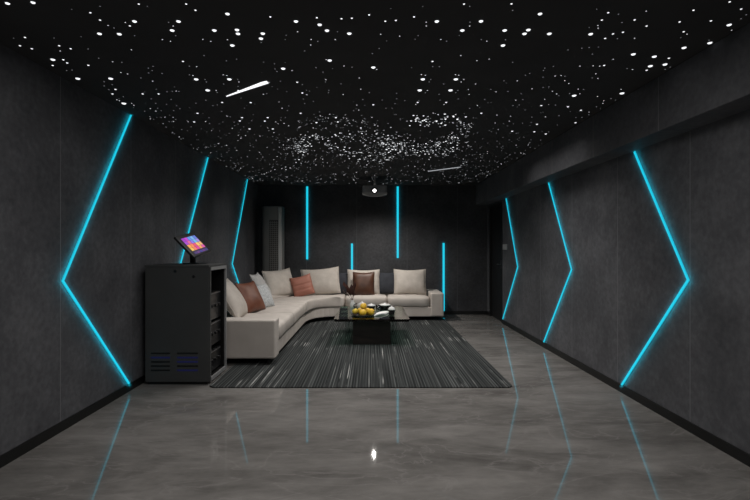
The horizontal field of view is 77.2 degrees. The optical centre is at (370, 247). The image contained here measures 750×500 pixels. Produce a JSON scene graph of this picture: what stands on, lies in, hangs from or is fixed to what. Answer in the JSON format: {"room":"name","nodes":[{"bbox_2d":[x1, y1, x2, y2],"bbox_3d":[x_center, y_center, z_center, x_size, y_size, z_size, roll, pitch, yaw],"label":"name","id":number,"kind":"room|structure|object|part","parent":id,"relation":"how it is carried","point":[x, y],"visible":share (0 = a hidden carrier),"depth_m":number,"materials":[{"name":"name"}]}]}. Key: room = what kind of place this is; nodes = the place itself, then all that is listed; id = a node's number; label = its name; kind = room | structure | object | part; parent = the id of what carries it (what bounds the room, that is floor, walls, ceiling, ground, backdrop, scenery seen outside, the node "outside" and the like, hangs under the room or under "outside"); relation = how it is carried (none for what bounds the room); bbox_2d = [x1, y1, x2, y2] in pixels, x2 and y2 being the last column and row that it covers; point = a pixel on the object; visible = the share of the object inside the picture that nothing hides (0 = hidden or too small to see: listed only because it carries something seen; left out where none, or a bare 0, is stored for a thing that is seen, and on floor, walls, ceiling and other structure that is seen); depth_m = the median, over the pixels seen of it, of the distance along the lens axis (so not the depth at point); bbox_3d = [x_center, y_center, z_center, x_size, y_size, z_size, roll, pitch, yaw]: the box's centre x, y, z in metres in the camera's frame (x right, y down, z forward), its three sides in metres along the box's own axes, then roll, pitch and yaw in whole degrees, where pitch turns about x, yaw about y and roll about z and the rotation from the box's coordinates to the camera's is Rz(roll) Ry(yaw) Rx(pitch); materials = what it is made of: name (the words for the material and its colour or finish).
{"room":"home theater","nodes":[
{"label":"home theater","id":0,"kind":"room"},
{"bbox_2d":[0,43,257,454],"bbox_3d":[-2.436,0.050,4.310,0.150,2.700,11.320,0,0,0],"label":"wall","id":1,"kind":"structure","parent":0,"point":[59,140],"depth_m":3.82,"materials":[{"name":"grey paint"}]},
{"bbox_2d":[0,375,144,467],"bbox_3d":[-2.355,1.363,4.310,0.012,0.075,11.020,0,0,0],"label":"baseboard","id":2,"kind":"structure","parent":1,"relation":"attached to","point":[11,455],"depth_m":3.59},
{"bbox_2d":[61,115,131,383],"bbox_3d":[-2.356,0.020,4.105,0.009,2.687,1.054,0,0,0],"label":"led light strip","id":3,"kind":"object","parent":1,"relation":"attached to","point":[130,116],"visible":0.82,"depth_m":4.00,"materials":[{"name":"blue plastic"}]},
{"bbox_2d":[180,157,207,262],"bbox_3d":[-2.356,-0.002,6.297,0.009,2.657,1.120,0,0,0],"label":"led light strip","id":4,"kind":"object","parent":1,"relation":"attached to","point":[207,157],"visible":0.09,"depth_m":6.33,"materials":[{"name":"blue plastic"}]},
{"bbox_2d":[232,179,247,282],"bbox_3d":[-2.356,-0.046,8.481,0.009,2.534,1.022,0,0,0],"label":"led light strip","id":5,"kind":"object","parent":1,"relation":"attached to","point":[247,179],"visible":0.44,"depth_m":8.34,"materials":[{"name":"blue plastic"}]},
{"bbox_2d":[258,185,486,310],"bbox_3d":[0.033,0.050,9.895,4.787,2.700,0.150,0,0,0],"label":"wall","id":6,"kind":"structure","parent":0,"point":[339,216],"depth_m":9.82,"materials":[{"name":"grey paint"}]},
{"bbox_2d":[306,186,307,258],"bbox_3d":[-1.333,-0.514,9.815,0.042,1.521,0.009,0,0,0],"label":"led light strip","id":7,"kind":"object","parent":6,"relation":"attached to","point":[306,186],"visible":1,"depth_m":9.81,"materials":[{"name":"blue plastic"}]},
{"bbox_2d":[351,243,352,269],"bbox_3d":[-0.397,0.611,9.815,0.042,1.389,0.009,0,0,0],"label":"led light strip","id":8,"kind":"object","parent":6,"relation":"attached to","point":[351,243],"visible":0.44,"depth_m":9.81,"materials":[{"name":"blue plastic"}]},
{"bbox_2d":[397,186,398,257],"bbox_3d":[0.558,-0.528,9.815,0.042,1.494,0.009,0,0,0],"label":"led light strip","id":9,"kind":"object","parent":6,"relation":"attached to","point":[397,186],"visible":1,"depth_m":9.81,"materials":[{"name":"blue plastic"}]},
{"bbox_2d":[443,243,444,310],"bbox_3d":[1.517,0.622,9.815,0.042,1.431,0.009,0,0,0],"label":"led light strip","id":10,"kind":"object","parent":6,"relation":"attached to","point":[443,243],"visible":0.76,"depth_m":9.81,"materials":[{"name":"blue plastic"}]},
{"bbox_2d":[444,311,486,314],"bbox_3d":[0.033,1.363,9.814,4.763,0.075,0.012,0,0,0],"label":"baseboard","id":11,"kind":"structure","parent":6,"relation":"attached to","point":[445,312],"depth_m":9.81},
{"bbox_2d":[0,0,749,184],"bbox_3d":[0.033,-1.360,4.310,5.087,0.120,11.320,0,0,0],"label":"ceiling","id":12,"kind":"structure","parent":0,"point":[487,69],"depth_m":3.36,"materials":[{"name":"black paint"}]},
{"bbox_2d":[226,81,267,96],"bbox_3d":[-1.014,-1.293,3.865,0.562,0.014,0.056,0,0,42],"label":"recessed light","id":13,"kind":"object","parent":12,"relation":"in","point":[264,82],"visible":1,"depth_m":3.79,"materials":[{"name":"white"}]},
{"bbox_2d":[362,176,386,196],"bbox_3d":[0.068,-1.118,8.750,0.456,0.362,0.420,0,0,0],"label":"projector","id":14,"kind":"object","parent":12,"relation":"hanging from","point":[374,190],"visible":1,"depth_m":8.62,"materials":[{"name":"grey plastic"}]},
{"bbox_2d":[0,315,749,499],"bbox_3d":[0.033,1.460,4.310,5.087,0.120,11.320,0,0,0],"label":"floor","id":15,"kind":"structure","parent":0,"point":[560,432],"depth_m":3.32,"materials":[{"name":"grey concrete"}]},
{"bbox_2d":[145,263,226,383],"bbox_3d":[-1.971,0.789,5.056,0.666,1.222,0.557,0,0,0],"label":"cabinet","id":16,"kind":"object","parent":15,"relation":"on","point":[177,295],"visible":1,"depth_m":4.79,"materials":[{"name":"black metal"}]},
{"bbox_3d":[-1.976,0.189,5.058,0.656,0.022,0.553,0,0,0],"label":"panel","id":17,"kind":"part","parent":16,"relation":"part of","materials":[{"name":"grey metal"}]},
{"bbox_2d":[174,232,210,263],"bbox_3d":[-1.922,0.003,5.077,0.258,0.348,0.410,0,0,0],"label":"screen","id":18,"kind":"object","parent":16,"relation":"on","point":[189,242],"visible":0.94,"depth_m":5.04,"materials":[{"name":"multicoloured glass"}]},
{"bbox_3d":[-1.647,0.785,4.803,0.018,1.170,0.033,0,0,0],"label":"door","id":19,"kind":"part","parent":16,"relation":"part of","materials":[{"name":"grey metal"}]},
{"bbox_2d":[211,290,220,319],"bbox_3d":[-1.957,0.625,5.058,0.566,0.290,0.475,0,0,0],"label":"rack","id":20,"kind":"object","parent":16,"relation":"in","point":[215,294],"visible":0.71,"depth_m":5.13,"materials":[{"name":"black metal"}]},
{"bbox_2d":[211,319,220,345],"bbox_3d":[-1.957,0.920,5.058,0.566,0.240,0.475,0,0,0],"label":"rack","id":21,"kind":"object","parent":16,"relation":"in","point":[215,323],"visible":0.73,"depth_m":5.11,"materials":[{"name":"black metal"}]},
{"bbox_2d":[211,345,220,370],"bbox_3d":[-1.957,1.208,5.058,0.566,0.215,0.475,0,0,0],"label":"rack","id":22,"kind":"object","parent":16,"relation":"in","point":[215,349],"visible":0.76,"depth_m":5.15,"materials":[{"name":"black metal"}]},
{"bbox_3d":[-1.647,0.785,5.075,0.018,1.169,0.510,0,0,0],"label":"door frame","id":23,"kind":"part","parent":16,"relation":"part of","materials":[{"name":"grey metal"}]},
{"bbox_2d":[262,206,283,280],"bbox_3d":[-1.985,0.285,9.563,0.450,2.230,0.394,0,0,0],"label":"air conditioner","id":24,"kind":"object","parent":15,"relation":"on","point":[272,216],"visible":0.56,"depth_m":9.39,"materials":[{"name":"grey plastic"}]},
{"bbox_2d":[269,220,277,270],"bbox_3d":[-1.942,0.275,9.388,0.175,1.650,0.044,0,0,0],"label":"grille","id":25,"kind":"object","parent":24,"relation":"attached to","point":[273,224],"depth_m":9.37,"materials":[{"name":"grey plastic"}]},
{"bbox_3d":[-1.820,0.270,9.398,0.060,2.140,0.044,0,0,0],"label":"trim","id":26,"kind":"part","parent":24,"relation":"part of","materials":[{"name":"silver metal"}]},
{"bbox_2d":[227,289,443,363],"bbox_3d":[-0.388,1.127,7.660,3.545,0.545,4.240,0,0,0],"label":"sectional sofa","id":27,"kind":"object","parent":15,"relation":"on","point":[260,334],"visible":0.67,"depth_m":7.26,"materials":[{"name":"beige fabric"}]},
{"bbox_2d":[227,278,247,316],"bbox_3d":[-1.855,0.686,6.320,0.331,0.504,0.669,0,0,-4],"label":"cushion","id":28,"kind":"object","parent":27,"relation":"on","point":[236,303],"visible":0.66,"depth_m":6.12,"materials":[{"name":"beige fabric"}]},
{"bbox_2d":[235,281,265,312],"bbox_3d":[-1.759,0.718,6.892,0.250,0.428,0.502,0,0,18],"label":"cushion","id":29,"kind":"object","parent":27,"relation":"on","point":[249,291],"visible":0.83,"depth_m":6.80,"materials":[{"name":"brown leather"}]},
{"bbox_3d":[-1.645,1.085,5.662,1.030,0.460,0.245,0,0,0],"label":"arm","id":30,"kind":"part","parent":27,"relation":"part of","materials":[{"name":"beige fabric"}]},
{"bbox_2d":[250,273,271,295],"bbox_3d":[-1.862,0.690,8.015,0.298,0.496,0.649,0,0,-2],"label":"cushion","id":31,"kind":"object","parent":27,"relation":"on","point":[258,280],"visible":0.41,"depth_m":7.85,"materials":[{"name":"grey fabric"}]},
{"bbox_2d":[231,313,293,338],"bbox_3d":[-1.535,1.032,6.312,0.830,0.211,1.045,0,0,0],"label":"seat cushion","id":32,"kind":"object","parent":27,"relation":"on","point":[286,320],"depth_m":6.41,"materials":[{"name":"beige fabric"}]},
{"bbox_2d":[257,284,274,307],"bbox_3d":[-1.682,0.754,7.287,0.212,0.356,0.480,0,0,18],"label":"cushion","id":33,"kind":"object","parent":27,"relation":"on","point":[267,298],"visible":0.64,"depth_m":7.29,"materials":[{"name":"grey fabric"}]},
{"bbox_2d":[262,268,293,295],"bbox_3d":[-1.734,0.679,8.987,0.271,0.553,0.750,0,0,35],"label":"cushion","id":34,"kind":"object","parent":27,"relation":"on","point":[279,283],"visible":0.77,"depth_m":8.87,"materials":[{"name":"beige fabric"}]},
{"bbox_2d":[251,303,305,324],"bbox_3d":[-1.535,1.032,7.465,0.830,0.211,1.250,0,0,0],"label":"seat cushion","id":35,"kind":"object","parent":27,"relation":"on","point":[298,310],"depth_m":7.26,"materials":[{"name":"beige fabric"}]},
{"bbox_2d":[289,273,314,296],"bbox_3d":[-1.326,0.739,9.083,0.497,0.482,0.165,0,0,-10],"label":"cushion","id":36,"kind":"object","parent":27,"relation":"on","point":[301,286],"visible":1,"depth_m":9.04,"materials":[{"name":"fabric"}]},
{"bbox_2d":[273,294,345,312],"bbox_3d":[-1.235,1.040,8.840,1.450,0.197,1.480,0,0,0],"label":"seat cushion","id":37,"kind":"object","parent":27,"relation":"on","point":[320,302],"depth_m":8.85,"materials":[{"name":"beige fabric"}]},
{"bbox_3d":[-1.236,1.009,8.367,2.099,0.258,5.138,0,0,39],"label":"backrest","id":38,"kind":"part","parent":27,"relation":"part of","materials":[{"name":"beige fabric"}]},
{"bbox_2d":[301,266,340,294],"bbox_3d":[-1.005,0.673,9.365,0.803,0.590,0.236,0,0,-5],"label":"cushion","id":39,"kind":"object","parent":27,"relation":"on","point":[324,281],"visible":0.77,"depth_m":9.31,"materials":[{"name":"beige fabric"}]},
{"bbox_2d":[332,273,347,293],"bbox_3d":[-0.560,0.713,9.518,0.462,0.438,0.145,0,0,3],"label":"cushion","id":40,"kind":"object","parent":27,"relation":"on","point":[343,277],"visible":0.37,"depth_m":9.47,"materials":[{"name":"fabric"}]},
{"bbox_2d":[347,269,379,294],"bbox_3d":[-0.150,0.685,9.396,0.652,0.502,0.189,0,0,-4],"label":"cushion","id":41,"kind":"object","parent":27,"relation":"on","point":[350,272],"visible":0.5,"depth_m":9.38,"materials":[{"name":"beige fabric"}]},
{"bbox_2d":[353,272,374,294],"bbox_3d":[-0.145,0.706,9.213,0.434,0.458,0.167,0,0,-4],"label":"cushion","id":42,"kind":"object","parent":27,"relation":"on","point":[364,282],"visible":0.94,"depth_m":9.17,"materials":[{"name":"brown leather"}]},
{"bbox_2d":[345,294,386,306],"bbox_3d":[-0.095,1.032,9.265,0.820,0.211,0.610,0,0,0],"label":"seat cushion","id":43,"kind":"object","parent":27,"relation":"on","point":[376,299],"depth_m":8.97,"materials":[{"name":"beige fabric"}]},
{"bbox_2d":[379,273,393,292],"bbox_3d":[0.310,0.713,9.517,0.501,0.438,0.143,0,0,2],"label":"cushion","id":44,"kind":"object","parent":27,"relation":"on","point":[386,280],"visible":0.7,"depth_m":9.47,"materials":[{"name":"fabric"}]},
{"bbox_2d":[387,294,429,306],"bbox_3d":[0.726,1.032,9.245,0.812,0.211,0.650,0,0,0],"label":"seat cushion","id":45,"kind":"object","parent":27,"relation":"on","point":[405,300],"depth_m":8.93,"materials":[{"name":"beige fabric"}]},
{"bbox_2d":[394,269,426,294],"bbox_3d":[0.774,0.683,9.343,0.651,0.510,0.230,0,0,-1],"label":"cushion","id":46,"kind":"object","parent":27,"relation":"on","point":[405,281],"visible":1,"depth_m":9.28,"materials":[{"name":"beige fabric"}]},
{"bbox_3d":[1.260,1.090,9.350,0.250,0.450,0.860,0,0,0],"label":"arm","id":47,"kind":"part","parent":27,"relation":"part of","materials":[{"name":"beige fabric"}]},
{"bbox_2d":[210,318,511,387],"bbox_3d":[-0.102,1.394,6.965,3.055,0.012,4.570,0,0,0],"label":"rug","id":48,"kind":"object","parent":15,"relation":"on","point":[422,352],"visible":0.77,"depth_m":5.67,"materials":[{"name":"grey carpet"}]},
{"bbox_2d":[334,306,408,343],"bbox_3d":[0.010,1.194,7.275,1.060,0.388,1.450,0,0,0],"label":"coffee table","id":49,"kind":"object","parent":48,"relation":"on","point":[372,329],"visible":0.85,"depth_m":6.72,"materials":[{"name":"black glass"}]},
{"bbox_2d":[343,281,355,307],"bbox_3d":[-0.359,0.781,7.861,0.225,0.439,0.186,0,0,0],"label":"vase","id":50,"kind":"object","parent":49,"relation":"on","point":[351,289],"visible":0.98,"depth_m":7.83,"materials":[{"name":"white ceramic"}]},
{"bbox_2d":[353,301,366,308],"bbox_3d":[-0.175,0.935,7.608,0.226,0.130,0.191,0,0,0],"label":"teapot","id":51,"kind":"object","parent":49,"relation":"on","point":[361,302],"visible":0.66,"depth_m":7.59,"materials":[{"name":"white ceramic"}]},
{"bbox_2d":[351,313,373,315],"bbox_3d":[-0.120,0.991,6.930,0.344,0.018,0.344,0,0,0],"label":"fruit plate","id":52,"kind":"object","parent":49,"relation":"on","point":[357,314],"visible":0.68,"depth_m":6.84,"materials":[{"name":"glass"}]},
{"bbox_2d":[359,309,366,315],"bbox_3d":[-0.112,0.944,6.830,0.112,0.093,0.094,0,0,0],"label":"lemon","id":53,"kind":"object","parent":52,"relation":"on","point":[362,312],"visible":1,"depth_m":6.80,"materials":[{"name":"yellow food"}]},
{"bbox_2d":[368,309,374,314],"bbox_3d":[0.002,0.940,6.860,0.104,0.097,0.104,0,0,0],"label":"lemon","id":54,"kind":"object","parent":52,"relation":"on","point":[370,311],"visible":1,"depth_m":6.82,"materials":[{"name":"yellow food"}]},
{"bbox_3d":[-0.160,0.944,7.004,0.092,0.091,0.112,0,0,0],"label":"lemon","id":55,"kind":"object","parent":52,"relation":"on","visible":0},
{"bbox_2d":[360,303,366,308],"bbox_3d":[-0.112,0.866,6.941,0.098,0.093,0.103,0,0,0],"label":"lemon","id":56,"kind":"object","parent":55,"relation":"on","point":[363,305],"visible":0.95,"depth_m":6.91,"materials":[{"name":"yellow food"}]},
{"bbox_2d":[367,303,374,308],"bbox_3d":[0.005,0.953,7.660,0.137,0.095,0.137,0,0,0],"label":"lidded bowl","id":57,"kind":"object","parent":49,"relation":"on","point":[370,306],"visible":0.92,"depth_m":7.61,"materials":[{"name":"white ceramic"}]},
{"bbox_2d":[374,311,388,315],"bbox_3d":[0.161,0.977,6.997,0.096,0.040,0.422,0,0,42],"label":"napkin","id":58,"kind":"object","parent":49,"relation":"on","point":[381,312],"visible":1,"depth_m":6.97,"materials":[{"name":"white fabric"}]},
{"bbox_2d":[379,303,389,308],"bbox_3d":[0.225,0.951,7.700,0.194,0.098,0.194,0,0,0],"label":"lidded bowl","id":59,"kind":"object","parent":49,"relation":"on","point":[383,305],"visible":0.94,"depth_m":7.63,"materials":[{"name":"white ceramic"}]},
{"bbox_2d":[388,306,394,315],"bbox_3d":[0.305,0.927,6.930,0.106,0.146,0.106,0,0,0],"label":"lidded jar","id":60,"kind":"object","parent":49,"relation":"on","point":[391,309],"visible":1,"depth_m":6.89,"materials":[{"name":"black ceramic"}]},
{"bbox_2d":[487,109,749,453],"bbox_3d":[2.501,0.050,4.310,0.150,2.700,11.320,0,0,0],"label":"wall","id":61,"kind":"structure","parent":0,"point":[626,274],"depth_m":4.01,"materials":[{"name":"grey paint"}]},
{"bbox_2d":[489,202,501,322],"bbox_3d":[2.472,0.278,9.140,0.108,2.245,0.930,0,0,0],"label":"trim","id":62,"kind":"structure","parent":61,"relation":"attached to","point":[500,203],"depth_m":9.56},
{"bbox_2d":[492,206,500,320],"bbox_3d":[2.457,0.299,9.140,0.107,2.191,0.832,0,0,0],"label":"door","id":63,"kind":"structure","parent":61,"relation":"in","point":[496,212],"depth_m":9.24,"materials":[{"name":"black paint"}]},
{"bbox_2d":[502,199,517,318],"bbox_3d":[2.421,0.218,8.195,0.009,2.206,0.901,0,0,0],"label":"led light strip","id":64,"kind":"object","parent":61,"relation":"attached to","point":[506,199],"visible":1,"depth_m":8.10,"materials":[{"name":"blue plastic"}]},
{"bbox_2d":[543,182,571,341],"bbox_3d":[2.421,0.227,6.129,0.009,2.224,0.938,0,0,0],"label":"led light strip","id":65,"kind":"object","parent":61,"relation":"attached to","point":[548,182],"visible":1,"depth_m":6.03,"materials":[{"name":"blue plastic"}]},
{"bbox_2d":[476,23,749,204],"bbox_3d":[2.305,-1.093,4.310,0.241,0.415,11.020,0,0,0],"label":"beam","id":66,"kind":"structure","parent":61,"relation":"attached to","point":[713,85],"depth_m":3.73,"materials":[{"name":"grey paint"}]},
{"bbox_2d":[487,311,749,466],"bbox_3d":[2.420,1.363,4.310,0.012,0.075,11.020,0,0,0],"label":"baseboard","id":67,"kind":"structure","parent":61,"relation":"attached to","point":[740,455],"depth_m":4.00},
{"bbox_2d":[621,151,689,384],"bbox_3d":[2.421,0.237,4.071,0.009,2.246,0.995,0,0,0],"label":"led light strip","id":68,"kind":"object","parent":61,"relation":"attached to","point":[634,152],"visible":1,"depth_m":3.93,"materials":[{"name":"blue plastic"}]}
]}

